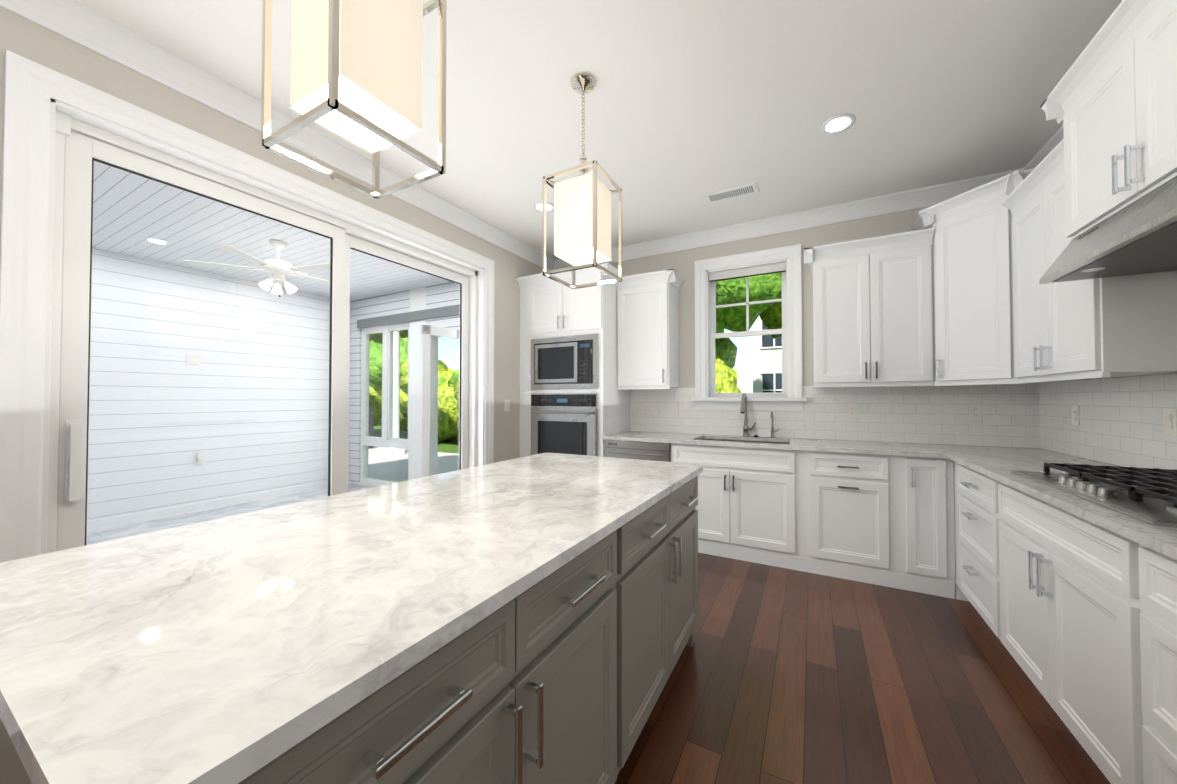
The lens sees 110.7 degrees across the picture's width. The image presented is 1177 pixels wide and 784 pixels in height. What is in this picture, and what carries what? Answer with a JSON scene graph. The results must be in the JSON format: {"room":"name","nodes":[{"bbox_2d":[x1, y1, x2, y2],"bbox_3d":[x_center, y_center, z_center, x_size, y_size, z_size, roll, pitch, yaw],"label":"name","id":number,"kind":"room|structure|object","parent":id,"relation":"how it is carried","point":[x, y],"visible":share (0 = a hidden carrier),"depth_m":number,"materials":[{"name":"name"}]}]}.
{"room":"kitchen","nodes":[
{"label":"kitchen","id":0,"kind":"room"},
{"bbox_2d":[87,248,350,520],"bbox_3d":[-4.774,-0.027,3.945,0.150,2.700,5.150,-1,-1,29],"label":"wall","id":1,"kind":"structure","parent":0,"point":[118,288],"depth_m":4.54,"materials":[{"name":"white wood"}]},
{"bbox_2d":[186,353,200,364],"bbox_3d":[-4.371,-0.368,4.510,0.015,0.120,0.120,-1,-1,29],"label":"light switch","id":2,"kind":"object","parent":1,"relation":"attached to","point":[194,360],"depth_m":4.51,"materials":[{"name":"white plastic"}]},
{"bbox_2d":[195,452,203,464],"bbox_3d":[-4.327,0.742,4.537,0.049,0.140,0.080,-1,-1,29],"label":"electrical outlet","id":3,"kind":"object","parent":1,"relation":"attached to","point":[199,457],"depth_m":4.53,"materials":[{"name":"white plastic"}]},
{"bbox_2d":[87,477,348,531],"bbox_3d":[-4.702,1.272,3.885,0.014,0.100,4.850,-1,-1,29],"label":"baseboard","id":4,"kind":"structure","parent":1,"relation":"attached to","point":[142,516],"depth_m":4.51,"materials":[{"name":"white"}]},
{"bbox_2d":[92,161,450,301],"bbox_3d":[-3.394,-1.429,3.208,3.300,0.080,5.150,-1,-1,29],"label":"ceiling","id":5,"kind":"structure","parent":0,"point":[140,230],"depth_m":3.64,"materials":[{"name":"white wood"}]},
{"bbox_2d":[145,238,168,243],"bbox_3d":[-3.944,-1.377,3.721,0.150,0.005,0.150,-1,-1,29],"label":"recessed light","id":6,"kind":"object","parent":5,"relation":"in","point":[153,240],"depth_m":3.71,"materials":[{"name":"white plastic"}]},
{"bbox_2d":[183,239,352,296],"bbox_3d":[-2.827,-1.123,3.781,1.273,0.512,1.233,-1,-1,29],"label":"ceiling fan","id":7,"kind":"object","parent":5,"relation":"hanging from","point":[288,268],"depth_m":3.66,"materials":[{"name":"white plastic"}]},
{"bbox_2d":[0,6,546,462],"bbox_3d":[-2.489,-0.146,1.201,0.200,2.850,8.240,-1,-1,29],"label":"wall","id":8,"kind":"structure","parent":0,"point":[31,41],"depth_m":2.25,"materials":[{"name":"paint"}]},
{"bbox_2d":[0,50,494,562],"bbox_3d":[-1.633,0.022,2.725,0.228,2.564,2.668,-1,-1,29],"label":"door frame","id":9,"kind":"structure","parent":8,"relation":"attached to","point":[32,88],"depth_m":1.66,"materials":[{"name":"white wood"}]},
{"bbox_2d":[56,131,468,550],"bbox_3d":[-1.653,0.093,2.736,0.152,2.370,2.356,-1,-1,29],"label":"sliding door","id":10,"kind":"structure","parent":8,"relation":"in","point":[83,153],"depth_m":2.03,"materials":[{"name":"white plastic"}]},
{"bbox_2d":[0,0,555,270],"bbox_3d":[-2.361,-1.513,1.153,0.092,0.118,8.240,-1,-1,29],"label":"crown molding","id":11,"kind":"structure","parent":8,"relation":"attached to","point":[84,26],"depth_m":2.04,"materials":[{"name":"white wood"}]},
{"bbox_2d":[504,400,509,410],"bbox_3d":[-0.805,0.134,4.037,0.012,0.115,0.072,-1,-1,29],"label":"light switch","id":12,"kind":"object","parent":8,"relation":"attached to","point":[506,405],"visible":1,"depth_m":4.03,"materials":[{"name":"white plastic"}]},
{"bbox_2d":[349,282,459,487],"bbox_3d":[-2.124,-0.005,5.341,3.150,2.700,0.150,-1,-1,29],"label":"wall","id":13,"kind":"structure","parent":0,"point":[416,297],"depth_m":5.40,"materials":[{"name":"white paint"}]},
{"bbox_2d":[360,322,409,484],"bbox_3d":[-2.823,0.186,5.716,1.100,2.230,0.080,-1,-1,29],"label":"sunroom window","id":14,"kind":"structure","parent":13,"relation":"in","point":[387,426],"depth_m":5.70,"materials":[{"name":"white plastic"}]},
{"bbox_2d":[357,304,459,328],"bbox_3d":[-2.329,-0.995,5.366,2.360,0.120,0.029,-1,-1,29],"label":"valance","id":15,"kind":"object","parent":13,"relation":"attached to","point":[407,317],"depth_m":5.35,"materials":[{"name":"grey fabric"}]},
{"bbox_2d":[420,324,459,477],"bbox_3d":[-1.558,0.295,4.688,0.040,2.040,0.780,-1,-1,39],"label":"door","id":16,"kind":"structure","parent":13,"relation":"in","point":[425,398],"depth_m":4.41,"materials":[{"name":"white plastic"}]},
{"bbox_2d":[429,328,459,475],"bbox_3d":[-1.681,0.281,5.093,0.880,2.120,0.170,-1,-1,29],"label":"door frame","id":17,"kind":"structure","parent":13,"relation":"attached to","point":[433,392],"depth_m":5.30,"materials":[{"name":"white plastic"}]},
{"bbox_2d":[86,484,1110,783],"bbox_3d":[-2.077,1.306,0.952,7.740,0.060,8.640,-1,-1,29],"label":"floor","id":18,"kind":"structure","parent":0,"point":[779,675],"depth_m":1.73,"materials":[{"name":"brown wood"}]},
{"bbox_2d":[0,469,702,783],"bbox_3d":[-0.303,0.841,1.456,0.987,0.886,2.018,-1,-1,29],"label":"kitchen island","id":19,"kind":"object","parent":18,"relation":"on","point":[531,619],"depth_m":0.88,"materials":[{"name":"wood"},{"name":"painted wood"},{"name":"polished metal"}]},
{"bbox_2d":[0,453,702,783],"bbox_3d":[-0.330,0.383,1.461,1.005,0.030,2.070,-1,-1,29],"label":"island countertop","id":20,"kind":"structure","parent":19,"relation":"on","point":[184,654],"depth_m":0.68,"materials":[{"name":"white stone"}]},
{"bbox_2d":[516,262,629,456],"bbox_3d":[-0.128,0.077,4.212,1.030,2.500,0.680,-1,-1,29],"label":"tall cabinet","id":21,"kind":"object","parent":18,"relation":"on","point":[550,308],"visible":0.46,"depth_m":3.96,"materials":[{"name":"white wood"}]},
{"bbox_2d":[531,393,597,455],"bbox_3d":[-0.263,0.378,3.913,0.760,0.730,0.086,-1,-1,29],"label":"wall oven","id":22,"kind":"object","parent":21,"relation":"in","point":[564,423],"visible":0.92,"depth_m":3.90,"materials":[{"name":"silver metal"}]},
{"bbox_2d":[531,334,597,389],"bbox_3d":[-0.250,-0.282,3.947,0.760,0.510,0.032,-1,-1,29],"label":"microwave","id":23,"kind":"object","parent":21,"relation":"in","point":[567,362],"visible":1,"depth_m":3.92,"materials":[{"name":"silver metal"}]},
{"bbox_2d":[604,440,670,461],"bbox_3d":[0.552,0.880,3.836,0.618,0.882,0.644,-1,-1,29],"label":"dishwasher","id":24,"kind":"object","parent":18,"relation":"on","point":[654,451],"visible":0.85,"depth_m":3.57,"materials":[{"name":"grey metal"}]},
{"bbox_2d":[671,443,803,571],"bbox_3d":[1.270,0.873,3.466,0.990,0.884,0.617,-1,-1,29],"label":"base cabinet","id":25,"kind":"object","parent":18,"relation":"on","point":[750,507],"depth_m":3.14,"materials":[{"name":"white wood"}]},
{"bbox_2d":[602,431,1041,457],"bbox_3d":[1.624,0.412,3.265,3.065,0.030,0.643,-1,-1,29],"label":"countertop","id":26,"kind":"structure","parent":25,"relation":"on","point":[843,446],"depth_m":3.12,"materials":[{"name":"stone"}]},
{"bbox_2d":[701,439,788,443],"bbox_3d":[1.294,0.546,3.442,0.788,0.230,0.478,-1,-1,29],"label":"sink","id":27,"kind":"object","parent":26,"relation":"in","point":[747,441],"visible":0.06,"depth_m":3.63,"materials":[{"name":"silver metal"}]},
{"bbox_2d":[740,393,755,436],"bbox_3d":[1.404,0.205,3.586,0.120,0.392,0.252,-1,-1,29],"label":"faucet","id":28,"kind":"object","parent":26,"relation":"on","point":[743,410],"visible":0.96,"depth_m":3.66,"materials":[{"name":"silver metal"}]},
{"bbox_2d":[770,412,778,437],"bbox_3d":[1.608,0.284,3.528,0.076,0.232,0.138,-1,-1,29],"label":"filter faucet","id":29,"kind":"object","parent":26,"relation":"on","point":[772,430],"visible":0.96,"depth_m":3.56,"materials":[{"name":"silver metal"}]},
{"bbox_2d":[804,451,899,588],"bbox_3d":[1.948,0.867,3.094,0.557,0.884,0.617,-1,-1,29],"label":"base cabinet","id":30,"kind":"object","parent":18,"relation":"on","point":[883,520],"depth_m":2.81,"materials":[{"name":"white wood"}]},
{"bbox_2d":[900,456,954,598],"bbox_3d":[2.319,0.864,2.890,0.291,0.884,0.617,-1,-1,29],"label":"base cabinet","id":31,"kind":"object","parent":18,"relation":"on","point":[927,531],"depth_m":2.62,"materials":[{"name":"white wood"}]},
{"bbox_2d":[930,444,1067,454],"bbox_3d":[2.684,0.403,2.680,0.643,0.030,0.390,-1,-1,29],"label":"countertop","id":32,"kind":"structure","parent":31,"relation":"on","point":[956,447],"depth_m":2.81,"materials":[{"name":"stone"}]},
{"bbox_2d":[954,462,993,631],"bbox_3d":[2.351,0.850,2.041,0.617,0.884,0.602,-1,-1,29],"label":"base cabinet","id":33,"kind":"object","parent":18,"relation":"on","point":[974,563],"depth_m":2.22,"materials":[{"name":"white wood"}]},
{"bbox_2d":[990,478,1125,783],"bbox_3d":[1.980,0.839,1.365,0.617,0.884,0.940,-1,-1,29],"label":"base cabinet","id":34,"kind":"object","parent":18,"relation":"on","point":[1078,615],"depth_m":1.42,"materials":[{"name":"white wood"}]},
{"bbox_2d":[1122,536,1176,783],"bbox_3d":[1.600,0.828,0.673,0.617,0.884,0.640,-1,-1,29],"label":"base cabinet","id":35,"kind":"object","parent":18,"relation":"on","point":[1149,577],"depth_m":1.06,"materials":[{"name":"white wood"}]},
{"bbox_2d":[942,451,1176,559],"bbox_3d":[1.976,0.382,1.392,0.643,0.030,2.250,-1,-1,29],"label":"countertop","id":36,"kind":"structure","parent":35,"relation":"on","point":[997,463],"depth_m":1.50,"materials":[{"name":"stone"}]},
{"bbox_2d":[1010,463,1176,526],"bbox_3d":[1.988,0.338,1.386,0.520,0.056,0.910,-1,-1,29],"label":"cooktop","id":37,"kind":"object","parent":36,"relation":"in","point":[1148,495],"visible":1,"depth_m":1.43,"materials":[{"name":"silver metal"}]},
{"bbox_2d":[76,0,1121,259],"bbox_3d":[-0.631,-1.627,0.203,4.440,0.080,8.640,-1,-1,29],"label":"ceiling","id":38,"kind":"structure","parent":0,"point":[690,104],"depth_m":2.11,"materials":[{"name":"paint"}]},
{"bbox_2d":[261,0,446,198],"bbox_3d":[-0.580,-1.078,1.034,0.294,0.989,0.294,-1,-1,29],"label":"pendant light","id":39,"kind":"object","parent":38,"relation":"hanging from","point":[356,72],"visible":1,"depth_m":0.97,"materials":[{"name":"silver metal"}]},
{"bbox_2d":[534,202,553,211],"bbox_3d":[-0.368,-1.533,3.379,0.176,0.006,0.176,-1,-1,29],"label":"recessed light","id":40,"kind":"object","parent":38,"relation":"in","point":[549,207],"visible":0.65,"depth_m":3.38,"materials":[{"name":"white plastic"}]},
{"bbox_2d":[542,73,621,288],"bbox_3d":[-0.026,-1.062,2.042,0.294,0.989,0.294,-1,-1,29],"label":"pendant light","id":41,"kind":"object","parent":38,"relation":"hanging from","point":[582,220],"visible":1,"depth_m":1.97,"materials":[{"name":"silver metal"}]},
{"bbox_2d":[704,183,758,203],"bbox_3d":[1.104,-1.536,3.151,0.380,0.007,0.150,-1,-1,29],"label":"ceiling vent","id":42,"kind":"object","parent":38,"relation":"in","point":[739,191],"visible":1,"depth_m":3.14,"materials":[{"name":"white metal"}]},
{"bbox_2d":[820,114,855,134],"bbox_3d":[1.445,-1.549,2.359,0.176,0.006,0.176,-1,-1,29],"label":"recessed light","id":43,"kind":"object","parent":38,"relation":"in","point":[837,124],"visible":1,"depth_m":2.35,"materials":[{"name":"white plastic"}]},
{"bbox_2d":[609,206,1017,447],"bbox_3d":[1.402,-0.103,3.878,4.440,2.850,0.200,-1,-1,29],"label":"wall","id":44,"kind":"structure","parent":0,"point":[681,263],"depth_m":3.65,"materials":[{"name":"paint"}]},
{"bbox_2d":[616,269,684,389],"bbox_3d":[0.603,-0.570,3.996,0.590,1.092,0.372,-1,-1,29],"label":"upper cabinet","id":45,"kind":"object","parent":44,"relation":"attached to","point":[647,330],"visible":0.96,"depth_m":3.88,"materials":[{"name":"white wood"}]},
{"bbox_2d":[691,244,805,410],"bbox_3d":[1.478,-0.553,3.806,0.978,1.441,0.265,-1,-1,29],"label":"window","id":46,"kind":"structure","parent":44,"relation":"in","point":[714,335],"depth_m":3.75,"materials":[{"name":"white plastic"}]},
{"bbox_2d":[709,262,785,281],"bbox_3d":[1.471,-1.116,3.802,0.672,0.073,0.050,-1,-1,29],"label":"window blind","id":47,"kind":"object","parent":46,"relation":"attached to","point":[750,271],"visible":1,"depth_m":3.77,"materials":[{"name":"white fabric"}]},
{"bbox_2d":[556,168,1019,268],"bbox_3d":[1.336,-1.471,3.769,3.810,0.118,0.092,-1,-1,29],"label":"crown molding","id":48,"kind":"structure","parent":44,"relation":"attached to","point":[928,196],"depth_m":3.47,"materials":[{"name":"white wood"}]},
{"bbox_2d":[630,383,1037,447],"bbox_3d":[1.777,0.175,3.547,3.066,0.451,0.008,-1,-1,29],"label":"backsplash","id":49,"kind":"structure","parent":44,"relation":"attached to","point":[901,414],"depth_m":3.24,"materials":[{"name":"tile"}]},
{"bbox_2d":[671,403,677,413],"bbox_3d":[0.856,0.165,4.043,0.072,0.115,0.009,-1,-1,29],"label":"electrical outlet","id":50,"kind":"object","parent":49,"relation":"attached to","point":[674,408],"visible":1,"depth_m":4.04,"materials":[{"name":"white plastic"}]},
{"bbox_2d":[846,404,856,417],"bbox_3d":[2.153,0.153,3.331,0.072,0.115,0.009,-1,-1,29],"label":"electrical outlet","id":51,"kind":"object","parent":49,"relation":"attached to","point":[851,410],"visible":1,"depth_m":3.33,"materials":[{"name":"white plastic"}]},
{"bbox_2d":[969,404,981,419],"bbox_3d":[2.819,0.147,2.965,0.072,0.115,0.009,-1,-1,29],"label":"electrical outlet","id":52,"kind":"object","parent":49,"relation":"attached to","point":[975,411],"visible":1,"depth_m":2.96,"materials":[{"name":"white plastic"}]},
{"bbox_2d":[804,228,934,386],"bbox_3d":[2.129,-0.584,3.157,0.800,1.092,0.372,-1,-1,29],"label":"upper cabinet","id":53,"kind":"object","parent":44,"relation":"attached to","point":[873,322],"visible":1,"depth_m":3.00,"materials":[{"name":"white wood"}]},
{"bbox_2d":[912,168,1083,385],"bbox_3d":[2.641,-0.666,2.686,0.707,1.242,0.707,-1,-1,29],"label":"upper cabinet","id":54,"kind":"object","parent":44,"relation":"attached to","point":[973,314],"visible":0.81,"depth_m":2.62,"materials":[{"name":"white wood"}]},
{"bbox_2d":[1041,373,1176,382],"bbox_3d":[1.227,-0.178,-0.841,0.200,2.850,8.240,-1,-1,29],"label":"wall","id":55,"kind":"structure","parent":0,"point":[1114,377],"depth_m":2.10,"materials":[{"name":"tile"}]},
{"bbox_2d":[1020,126,1063,170],"bbox_3d":[1.099,-1.543,-0.749,0.092,0.118,8.240,-1,-1,29],"label":"crown molding","id":56,"kind":"structure","parent":55,"relation":"attached to","point":[1058,136],"depth_m":2.56,"materials":[{"name":"white wood"}]},
{"bbox_2d":[1001,139,1176,383],"bbox_3d":[2.460,-0.602,2.008,0.372,1.092,0.808,-1,-1,29],"label":"upper cabinet","id":57,"kind":"object","parent":55,"relation":"attached to","point":[1121,326],"visible":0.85,"depth_m":1.92,"materials":[{"name":"white wood"}]},
{"bbox_2d":[1038,374,1176,469],"bbox_3d":[2.414,0.143,1.531,0.008,0.451,2.910,-1,-1,29],"label":"backsplash","id":58,"kind":"structure","parent":55,"relation":"attached to","point":[1121,422],"depth_m":2.12,"materials":[{"name":"tile"}]},
{"bbox_2d":[1072,406,1079,424],"bbox_3d":[2.890,0.139,2.417,0.009,0.115,0.072,-1,-1,29],"label":"electrical outlet","id":59,"kind":"object","parent":58,"relation":"attached to","point":[1075,415],"visible":1,"depth_m":2.41,"materials":[{"name":"white plastic"}]},
{"bbox_2d":[1163,408,1176,434],"bbox_3d":[2.537,0.129,1.778,0.012,0.115,0.072,-1,-1,29],"label":"light switch","id":60,"kind":"object","parent":58,"relation":"attached to","point":[1170,420],"visible":1,"depth_m":1.77,"materials":[{"name":"white plastic"}]},
{"bbox_2d":[1040,0,1176,240],"bbox_3d":[2.007,-0.985,1.282,0.462,0.650,1.032,-1,-1,29],"label":"upper cabinet","id":61,"kind":"object","parent":55,"relation":"attached to","point":[1110,101],"visible":1,"depth_m":1.44,"materials":[{"name":"white wood"}]},
{"bbox_2d":[1039,177,1176,283],"bbox_3d":[1.990,-0.568,1.285,0.500,0.180,0.890,-1,-1,29],"label":"range hood","id":62,"kind":"object","parent":61,"relation":"attached to","point":[1138,237],"visible":1,"depth_m":1.42,"materials":[{"name":"silver metal"}]},
{"label":"outside","id":63,"kind":"structure","parent":0,"visible":0},
{"bbox_2d":[373,426,458,453],"bbox_3d":[7.273,1.657,13.017,80.000,0.220,90.000,-1,-1,29],"label":"ground","id":64,"kind":"structure","parent":63,"point":[445,446],"depth_m":12.12,"materials":[{"name":"green plant"}]},
{"bbox_2d":[369,330,407,426],"bbox_3d":[-9.818,-3.376,19.622,5.512,10.055,6.214,-1,-1,29],"label":"tree","id":65,"kind":"object","parent":64,"relation":"on","point":[402,335],"depth_m":18.83,"materials":[{"name":"green plant"}]},
{"bbox_2d":[368,446,458,481],"bbox_3d":[-4.386,1.444,8.416,12.000,0.060,3.100,-1,-1,29],"label":"patio slab","id":66,"kind":"object","parent":64,"relation":"on","point":[374,451],"depth_m":7.89,"materials":[{"name":"concrete"}]},
{"bbox_2d":[368,407,373,448],"bbox_3d":[-7.143,0.923,11.195,3.500,1.070,0.300,-1,-1,29],"label":"stone wall","id":67,"kind":"structure","parent":66,"relation":"on","point":[371,423],"depth_m":10.43,"materials":[{"name":"grey stone"}]},
{"bbox_2d":[384,331,404,455],"bbox_3d":[-5.352,-0.174,9.800,9.000,3.220,0.350,-1,-1,29],"label":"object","id":68,"kind":"object","parent":66,"relation":"on","point":[396,375],"depth_m":9.18,"materials":[{"name":"white"}]},
{"bbox_2d":[369,337,458,441],"bbox_3d":[-5.033,-0.063,12.595,14.852,3.723,3.032,-1,-1,29],"label":"tree","id":69,"kind":"object","parent":64,"relation":"on","point":[375,376],"depth_m":12.29,"materials":[{"name":"green plant"}]},
{"bbox_2d":[715,338,737,367],"bbox_3d":[1.392,-0.174,11.080,5.002,3.949,2.472,-1,-1,29],"label":"tree","id":70,"kind":"object","parent":64,"relation":"on","point":[727,349],"depth_m":9.91,"materials":[{"name":"green plant"}]},
{"bbox_2d":[716,273,781,332],"bbox_3d":[2.023,-2.283,9.127,5.398,7.536,4.276,-1,-1,29],"label":"tree","id":71,"kind":"object","parent":64,"relation":"on","point":[762,287],"depth_m":8.11,"materials":[{"name":"green plant"}]},
{"bbox_2d":[752,316,781,392],"bbox_3d":[12.511,-2.578,17.736,9.900,8.400,6.800,-1,-1,29],"label":"house","id":72,"kind":"structure","parent":64,"relation":"on","point":[767,379],"depth_m":16.96,"materials":[{"name":"white"}]},
{"bbox_2d":[759,298,781,338],"bbox_3d":[5.959,-3.194,9.645,6.578,9.374,5.818,-1,-1,29],"label":"tree","id":73,"kind":"object","parent":64,"relation":"on","point":[771,316],"depth_m":10.34,"materials":[{"name":"green plant"}]},
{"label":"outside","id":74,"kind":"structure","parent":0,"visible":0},
{"bbox_2d":[715,352,741,392],"bbox_3d":[2.592,0.025,9.507,2.007,2.177,1.862,-1,-1,29],"label":"tree","id":75,"kind":"object","parent":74,"point":[726,381],"depth_m":9.03,"materials":[{"name":"green plant"}]}
]}

